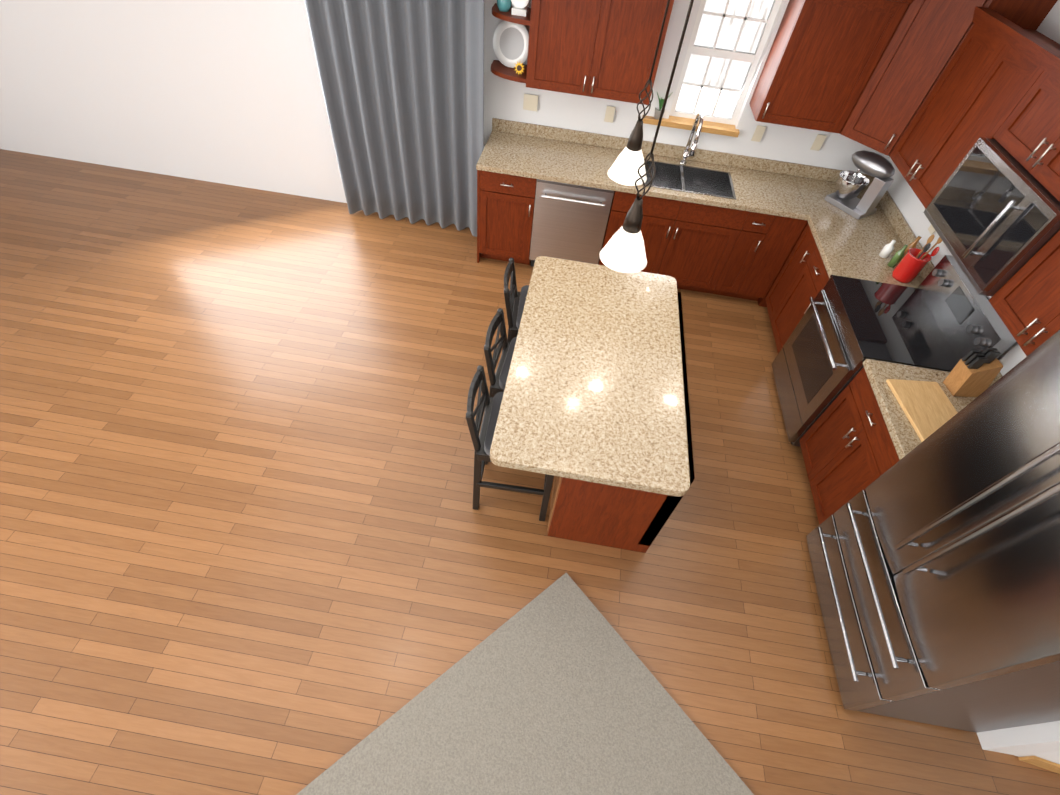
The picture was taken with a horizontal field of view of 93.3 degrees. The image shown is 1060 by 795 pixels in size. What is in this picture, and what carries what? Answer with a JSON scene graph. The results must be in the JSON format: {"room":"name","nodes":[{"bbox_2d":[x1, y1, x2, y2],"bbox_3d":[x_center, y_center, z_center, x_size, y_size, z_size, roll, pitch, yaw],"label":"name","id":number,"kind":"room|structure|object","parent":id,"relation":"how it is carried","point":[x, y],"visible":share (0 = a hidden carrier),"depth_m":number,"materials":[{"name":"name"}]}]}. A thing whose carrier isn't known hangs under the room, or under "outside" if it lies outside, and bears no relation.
{"room":"kitchen","nodes":[
{"label":"kitchen","id":0,"kind":"room"},
{"bbox_2d":[0,0,889,202],"bbox_3d":[-1.326,-2.706,4.061,8.800,2.470,0.150,9,51,2],"label":"wall","id":1,"kind":"structure","parent":0,"point":[228,92],"depth_m":4.24,"materials":[{"name":"paint"}]},
{"bbox_2d":[491,3,530,82],"bbox_3d":[-0.138,-2.555,3.612,0.299,0.378,0.298,9,51,2],"label":"shelf unit","id":2,"kind":"object","parent":1,"relation":"attached to","point":[499,68],"visible":0.69,"depth_m":3.65,"materials":[{"name":"brown wood"}]},
{"bbox_2d":[497,0,511,11],"bbox_3d":[-0.158,-2.775,3.326,0.128,0.337,0.142,9,51,2],"label":"vase","id":3,"kind":"object","parent":2,"relation":"on","point":[503,5],"visible":1,"depth_m":3.41,"materials":[{"name":"teal ceramic"}]},
{"bbox_2d":[493,20,528,67],"bbox_3d":[-0.135,-2.583,3.651,0.286,0.288,0.082,9,51,2],"label":"decorative plate","id":4,"kind":"object","parent":2,"relation":"on","point":[510,42],"visible":0.92,"depth_m":3.66,"materials":[{"name":"white ceramic"}]},
{"bbox_2d":[514,62,524,74],"bbox_3d":[-0.077,-2.399,3.639,0.089,0.089,0.024,9,51,2],"label":"sunflower","id":5,"kind":"object","parent":2,"relation":"on","point":[519,67],"visible":1,"depth_m":3.63,"materials":[{"name":"yellow plant"}]},
{"bbox_2d":[511,0,530,16],"bbox_3d":[-0.061,-2.723,3.380,0.144,0.205,0.144,9,51,2],"label":"kitchen scale","id":6,"kind":"object","parent":2,"relation":"on","point":[520,7],"visible":1,"depth_m":3.40,"materials":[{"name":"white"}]},
{"bbox_2d":[523,94,537,110],"bbox_3d":[0.005,-2.363,4.006,0.115,0.115,0.008,9,51,2],"label":"electrical outlet plate","id":7,"kind":"object","parent":1,"relation":"attached to","point":[530,102],"depth_m":4.00,"materials":[{"name":"beige plastic"}]},
{"bbox_2d":[526,0,673,104],"bbox_3d":[0.469,-2.562,3.433,0.904,0.793,0.339,9,51,2],"label":"upper cabinet","id":8,"kind":"object","parent":1,"relation":"attached to","point":[605,49],"depth_m":3.40,"materials":[{"name":"brown wood"}]},
{"bbox_2d":[604,106,615,122],"bbox_3d":[0.636,-2.258,3.988,0.070,0.115,0.008,9,51,2],"label":"electrical outlet plate","id":9,"kind":"object","parent":1,"relation":"attached to","point":[609,115],"depth_m":3.99,"materials":[{"name":"beige plastic"}]},
{"bbox_2d":[642,0,781,136],"bbox_3d":[1.315,-2.483,3.646,0.765,0.953,0.177,9,51,2],"label":"window","id":10,"kind":"structure","parent":1,"relation":"in","point":[728,41],"depth_m":3.72,"materials":[{"name":"white glass"}]},
{"bbox_2d":[654,92,672,119],"bbox_3d":[1.021,-2.277,3.890,0.124,0.192,0.084,9,51,2],"label":"potted plant","id":11,"kind":"object","parent":10,"relation":"on","point":[657,113],"visible":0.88,"depth_m":3.90,"materials":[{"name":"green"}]},
{"bbox_2d":[751,125,765,141],"bbox_3d":[1.801,-2.077,3.937,0.070,0.115,0.008,9,51,2],"label":"electrical outlet plate","id":12,"kind":"object","parent":1,"relation":"attached to","point":[759,131],"depth_m":3.94,"materials":[{"name":"beige plastic"}]},
{"bbox_2d":[810,134,826,150],"bbox_3d":[2.264,-2.000,3.923,0.070,0.115,0.008,9,51,2],"label":"electrical outlet plate","id":13,"kind":"object","parent":1,"relation":"attached to","point":[820,139],"depth_m":3.92,"materials":[{"name":"beige plastic"}]},
{"bbox_2d":[749,0,912,132],"bbox_3d":[1.975,-2.312,3.388,0.598,0.793,0.339,9,51,2],"label":"upper cabinet","id":14,"kind":"object","parent":1,"relation":"attached to","point":[823,58],"depth_m":3.29,"materials":[{"name":"brown wood"}]},
{"bbox_2d":[840,0,1057,155],"bbox_3d":[2.521,-2.151,3.190,0.675,0.985,0.675,9,51,2],"label":"upper cabinet","id":15,"kind":"object","parent":1,"relation":"attached to","point":[927,38],"visible":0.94,"depth_m":3.09,"materials":[{"name":"brown wood"}]},
{"bbox_2d":[0,149,1059,794],"bbox_3d":[-0.124,1.905,2.092,12.800,0.100,9.300,9,51,2],"label":"floor","id":16,"kind":"structure","parent":0,"point":[252,541],"depth_m":2.92,"materials":[{"name":"brown wood"}]},
{"bbox_2d":[484,308,516,397],"bbox_3d":[-0.017,-0.048,3.038,0.500,0.916,0.405,9,51,2],"label":"bar stool","id":17,"kind":"object","parent":16,"relation":"on","point":[498,379],"visible":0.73,"depth_m":2.80,"materials":[{"name":"black"}]},
{"bbox_2d":[477,170,536,264],"bbox_3d":[-0.170,-1.696,4.396,0.468,0.870,0.618,9,51,2],"label":"base cabinet","id":18,"kind":"object","parent":16,"relation":"on","point":[505,202],"depth_m":4.15,"materials":[{"name":"brown wood"}]},
{"bbox_2d":[466,365,553,520],"bbox_3d":[-0.085,0.276,2.767,0.497,0.916,0.400,9,51,2],"label":"bar stool","id":19,"kind":"object","parent":16,"relation":"on","point":[488,406],"visible":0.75,"depth_m":2.61,"materials":[{"name":"black wood"}]},
{"bbox_2d":[504,258,528,342],"bbox_3d":[0.054,-0.436,3.362,0.493,0.916,0.390,6,51,-1],"label":"bar stool","id":20,"kind":"object","parent":16,"relation":"on","point":[515,299],"visible":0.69,"depth_m":3.12,"materials":[{"name":"black"}]},
{"bbox_2d":[296,573,753,794],"bbox_3d":[-0.288,2.351,1.639,3.050,0.012,2.159,-30,60,-27],"label":"living room rug","id":21,"kind":"object","parent":16,"relation":"on","point":[556,687],"visible":1,"depth_m":2.33,"materials":[{"name":"grey carpet"}]},
{"bbox_2d":[529,179,613,266],"bbox_3d":[0.356,-1.577,4.357,0.602,0.866,0.654,9,51,2],"label":"dishwasher","id":22,"kind":"object","parent":16,"relation":"on","point":[570,221],"visible":0.65,"depth_m":4.09,"materials":[{"name":"silver metal"}]},
{"bbox_2d":[547,292,694,552],"bbox_3d":[0.519,0.078,3.029,0.588,0.859,1.350,9,51,2],"label":"kitchen island","id":23,"kind":"object","parent":16,"relation":"on","point":[608,515],"visible":0.1,"depth_m":2.63,"materials":[{"name":"brown wood"}]},
{"bbox_2d":[490,256,689,496],"bbox_3d":[0.365,-0.229,2.673,0.890,0.049,1.540,9,51,2],"label":"island countertop","id":24,"kind":"structure","parent":23,"relation":"on","point":[594,389],"depth_m":2.51,"materials":[{"name":"stone"}]},
{"bbox_2d":[697,207,776,297],"bbox_3d":[1.757,-1.375,4.338,0.259,0.870,0.618,9,51,2],"label":"base cabinet","id":25,"kind":"object","parent":16,"relation":"on","point":[742,254],"depth_m":4.08,"materials":[{"name":"brown wood"}]},
{"bbox_2d":[737,216,807,305],"bbox_3d":[1.977,-1.339,4.332,0.304,0.870,0.618,9,51,2],"label":"base cabinet","id":26,"kind":"object","parent":16,"relation":"on","point":[786,232],"depth_m":4.08,"materials":[{"name":"brown wood"}]},
{"bbox_2d":[476,118,903,220],"bbox_3d":[1.207,-1.774,3.954,3.188,0.135,0.660,9,51,2],"label":"countertop","id":27,"kind":"structure","parent":26,"relation":"on","point":[581,158],"depth_m":4.03,"materials":[{"name":"stone"}]},
{"bbox_2d":[641,159,735,199],"bbox_3d":[1.210,-1.679,4.033,0.784,0.194,0.436,9,51,2],"label":"sink","id":28,"kind":"object","parent":27,"relation":"in","point":[695,180],"visible":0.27,"depth_m":4.13,"materials":[{"name":"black metal"}]},
{"bbox_2d":[679,111,703,164],"bbox_3d":[1.279,-1.984,3.884,0.095,0.438,0.279,9,51,2],"label":"faucet","id":29,"kind":"object","parent":27,"relation":"on","point":[699,118],"visible":1,"depth_m":3.84,"materials":[{"name":"silver metal"}]},
{"bbox_2d":[824,150,894,219],"bbox_3d":[2.488,-1.621,3.746,0.222,0.393,0.349,-23,57,-23],"label":"stand mixer","id":30,"kind":"object","parent":27,"relation":"on","point":[850,186],"visible":1,"depth_m":3.73,"materials":[{"name":"silver metal"}]},
{"bbox_2d":[765,224,817,323],"bbox_3d":[2.364,-0.885,4.003,0.618,0.870,0.364,9,51,2],"label":"base cabinet","id":31,"kind":"object","parent":16,"relation":"on","point":[805,248],"depth_m":3.96,"materials":[{"name":"brown wood"}]},
{"bbox_2d":[771,248,829,353],"bbox_3d":[2.318,-0.644,3.801,0.618,0.870,0.511,9,51,2],"label":"base cabinet","id":32,"kind":"object","parent":16,"relation":"on","point":[815,277],"depth_m":3.75,"materials":[{"name":"brown wood"}]},
{"bbox_2d":[808,202,934,287],"bbox_3d":[2.360,-1.042,3.480,0.647,0.135,0.719,9,51,2],"label":"countertop","id":33,"kind":"structure","parent":32,"relation":"on","point":[849,246],"depth_m":3.56,"materials":[{"name":"stone"}]},
{"bbox_2d":[879,240,895,257],"bbox_3d":[2.462,-1.024,3.432,0.058,0.120,0.058,-2,51,-8],"label":"bottle","id":34,"kind":"object","parent":33,"relation":"on","point":[887,249],"depth_m":3.42,"materials":[{"name":"white ceramic"}]},
{"bbox_2d":[887,243,914,267],"bbox_3d":[2.468,-0.949,3.346,0.048,0.160,0.048,-2,51,-8],"label":"bottle","id":35,"kind":"object","parent":33,"relation":"on","point":[896,258],"depth_m":3.34,"materials":[{"name":"green glass"}]},
{"bbox_2d":[892,234,941,282],"bbox_3d":[2.486,-0.904,3.200,0.144,0.333,0.144,9,51,2],"label":"utensil crock","id":36,"kind":"object","parent":33,"relation":"on","point":[911,265],"visible":0.98,"depth_m":3.21,"materials":[{"name":"red ceramic"}]},
{"bbox_2d":[912,236,921,247],"bbox_3d":[2.557,-0.995,3.367,0.054,0.200,0.054,-2,51,-8],"label":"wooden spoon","id":37,"kind":"object","parent":33,"relation":"on","point":[918,238],"depth_m":3.31,"materials":[{"name":"brown wood"}]},
{"bbox_2d":[799,367,898,524],"bbox_3d":[2.121,0.386,2.941,0.618,0.870,0.664,9,51,2],"label":"base cabinet","id":38,"kind":"object","parent":16,"relation":"on","point":[848,449],"depth_m":2.89,"materials":[{"name":"brown wood"}]},
{"bbox_2d":[862,359,1001,459],"bbox_3d":[2.149,0.073,2.548,0.643,0.135,0.677,9,51,2],"label":"countertop","id":39,"kind":"structure","parent":38,"relation":"on","point":[904,437],"depth_m":2.65,"materials":[{"name":"stone"}]},
{"bbox_2d":[886,379,957,441],"bbox_3d":[2.050,0.076,2.557,0.280,0.020,0.420,3,51,-3],"label":"cutting board","id":40,"kind":"object","parent":39,"relation":"on","point":[928,408],"visible":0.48,"depth_m":2.58,"materials":[{"name":"beige wood"}]},
{"bbox_2d":[943,348,1002,396],"bbox_3d":[2.310,-0.137,2.580,0.220,0.295,0.100,2,51,-5],"label":"knife block","id":41,"kind":"object","parent":39,"relation":"on","point":[973,373],"visible":1,"depth_m":2.55,"materials":[{"name":"brown wood"}]},
{"bbox_2d":[772,255,1015,446],"bbox_3d":[2.173,-0.263,3.281,0.702,1.170,0.757,9,51,2],"label":"range","id":42,"kind":"object","parent":16,"relation":"on","point":[944,316],"visible":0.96,"depth_m":3.05,"materials":[{"name":"silver metal"}]},
{"bbox_2d":[806,330,1059,732],"bbox_3d":[1.961,0.686,2.064,0.727,1.820,0.910,9,51,2],"label":"refrigerator","id":43,"kind":"object","parent":16,"relation":"on","point":[935,558],"visible":1,"depth_m":1.98,"materials":[{"name":"silver metal"}]},
{"bbox_2d":[887,0,1059,754],"bbox_3d":[2.303,1.227,0.606,0.150,3.446,9.150,9,51,2],"label":"wall","id":44,"kind":"structure","parent":0,"point":[1035,738],"depth_m":2.65,"materials":[{"name":"paint"}]},
{"bbox_2d":[928,224,935,234],"bbox_3d":[2.674,-1.141,3.292,0.006,0.115,0.070,9,51,2],"label":"electrical outlet plate","id":45,"kind":"object","parent":44,"relation":"attached to","point":[931,229],"depth_m":3.32,"materials":[{"name":"beige plastic"}]},
{"bbox_2d":[890,6,1059,355],"bbox_3d":[2.243,-0.685,2.069,0.678,0.825,3.184,9,51,2],"label":"upper cabinet","id":46,"kind":"object","parent":44,"relation":"attached to","point":[998,80],"visible":0.9,"depth_m":2.51,"materials":[{"name":"brown wood"}]},
{"bbox_2d":[923,137,1059,295],"bbox_3d":[2.403,-0.888,2.481,0.453,0.421,0.756,9,51,2],"label":"microwave","id":47,"kind":"object","parent":46,"relation":"attached to","point":[991,212],"visible":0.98,"depth_m":2.40,"materials":[{"name":"silver metal"}]},
{"bbox_2d":[1015,751,1059,763],"bbox_3d":[4.385,1.475,1.269,4.000,2.450,0.780,9,51,2],"label":"wall","id":48,"kind":"structure","parent":0,"point":[1054,756],"depth_m":2.27,"materials":[{"name":"paint"}]},
{"bbox_2d":[1018,756,1059,773],"bbox_3d":[4.166,2.250,2.142,3.780,0.090,0.012,16,51,7],"label":"baseboard","id":49,"kind":"structure","parent":48,"relation":"attached to","point":[1044,764],"depth_m":2.37,"materials":[{"name":"brown wood"}]},
{"bbox_3d":[-1.848,-0.332,-0.191,8.800,1.129,9.300,9,51,2],"label":"ceiling","id":50,"kind":"structure","parent":0,"visible":0},
{"bbox_2d":[608,0,669,185],"bbox_3d":[0.481,-1.363,1.762,0.176,1.196,0.176,9,51,2],"label":"pendant light","id":51,"kind":"object","parent":50,"relation":"hanging from","point":[627,164],"visible":1,"depth_m":2.12,"materials":[{"name":"white glass"}]},
{"bbox_2d":[599,0,693,272],"bbox_3d":[0.395,-0.928,1.309,0.176,1.333,0.176,9,51,2],"label":"pendant light","id":52,"kind":"object","parent":50,"relation":"hanging from","point":[623,250],"visible":1,"depth_m":1.72,"materials":[{"name":"white glass"}]},
{"bbox_3d":[-0.940,-3.094,3.260,1.581,0.044,0.160,9,51,2],"label":"curtain rod","id":53,"kind":"object","parent":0,"visible":0},
{"bbox_2d":[304,0,483,236],"bbox_3d":[-1.014,-2.326,4.016,1.372,2.088,0.238,9,51,2],"label":"curtain","id":54,"kind":"object","parent":53,"relation":"hanging from","point":[402,83],"visible":0.94,"depth_m":4.02,"materials":[{"name":"grey fabric"}]}
]}

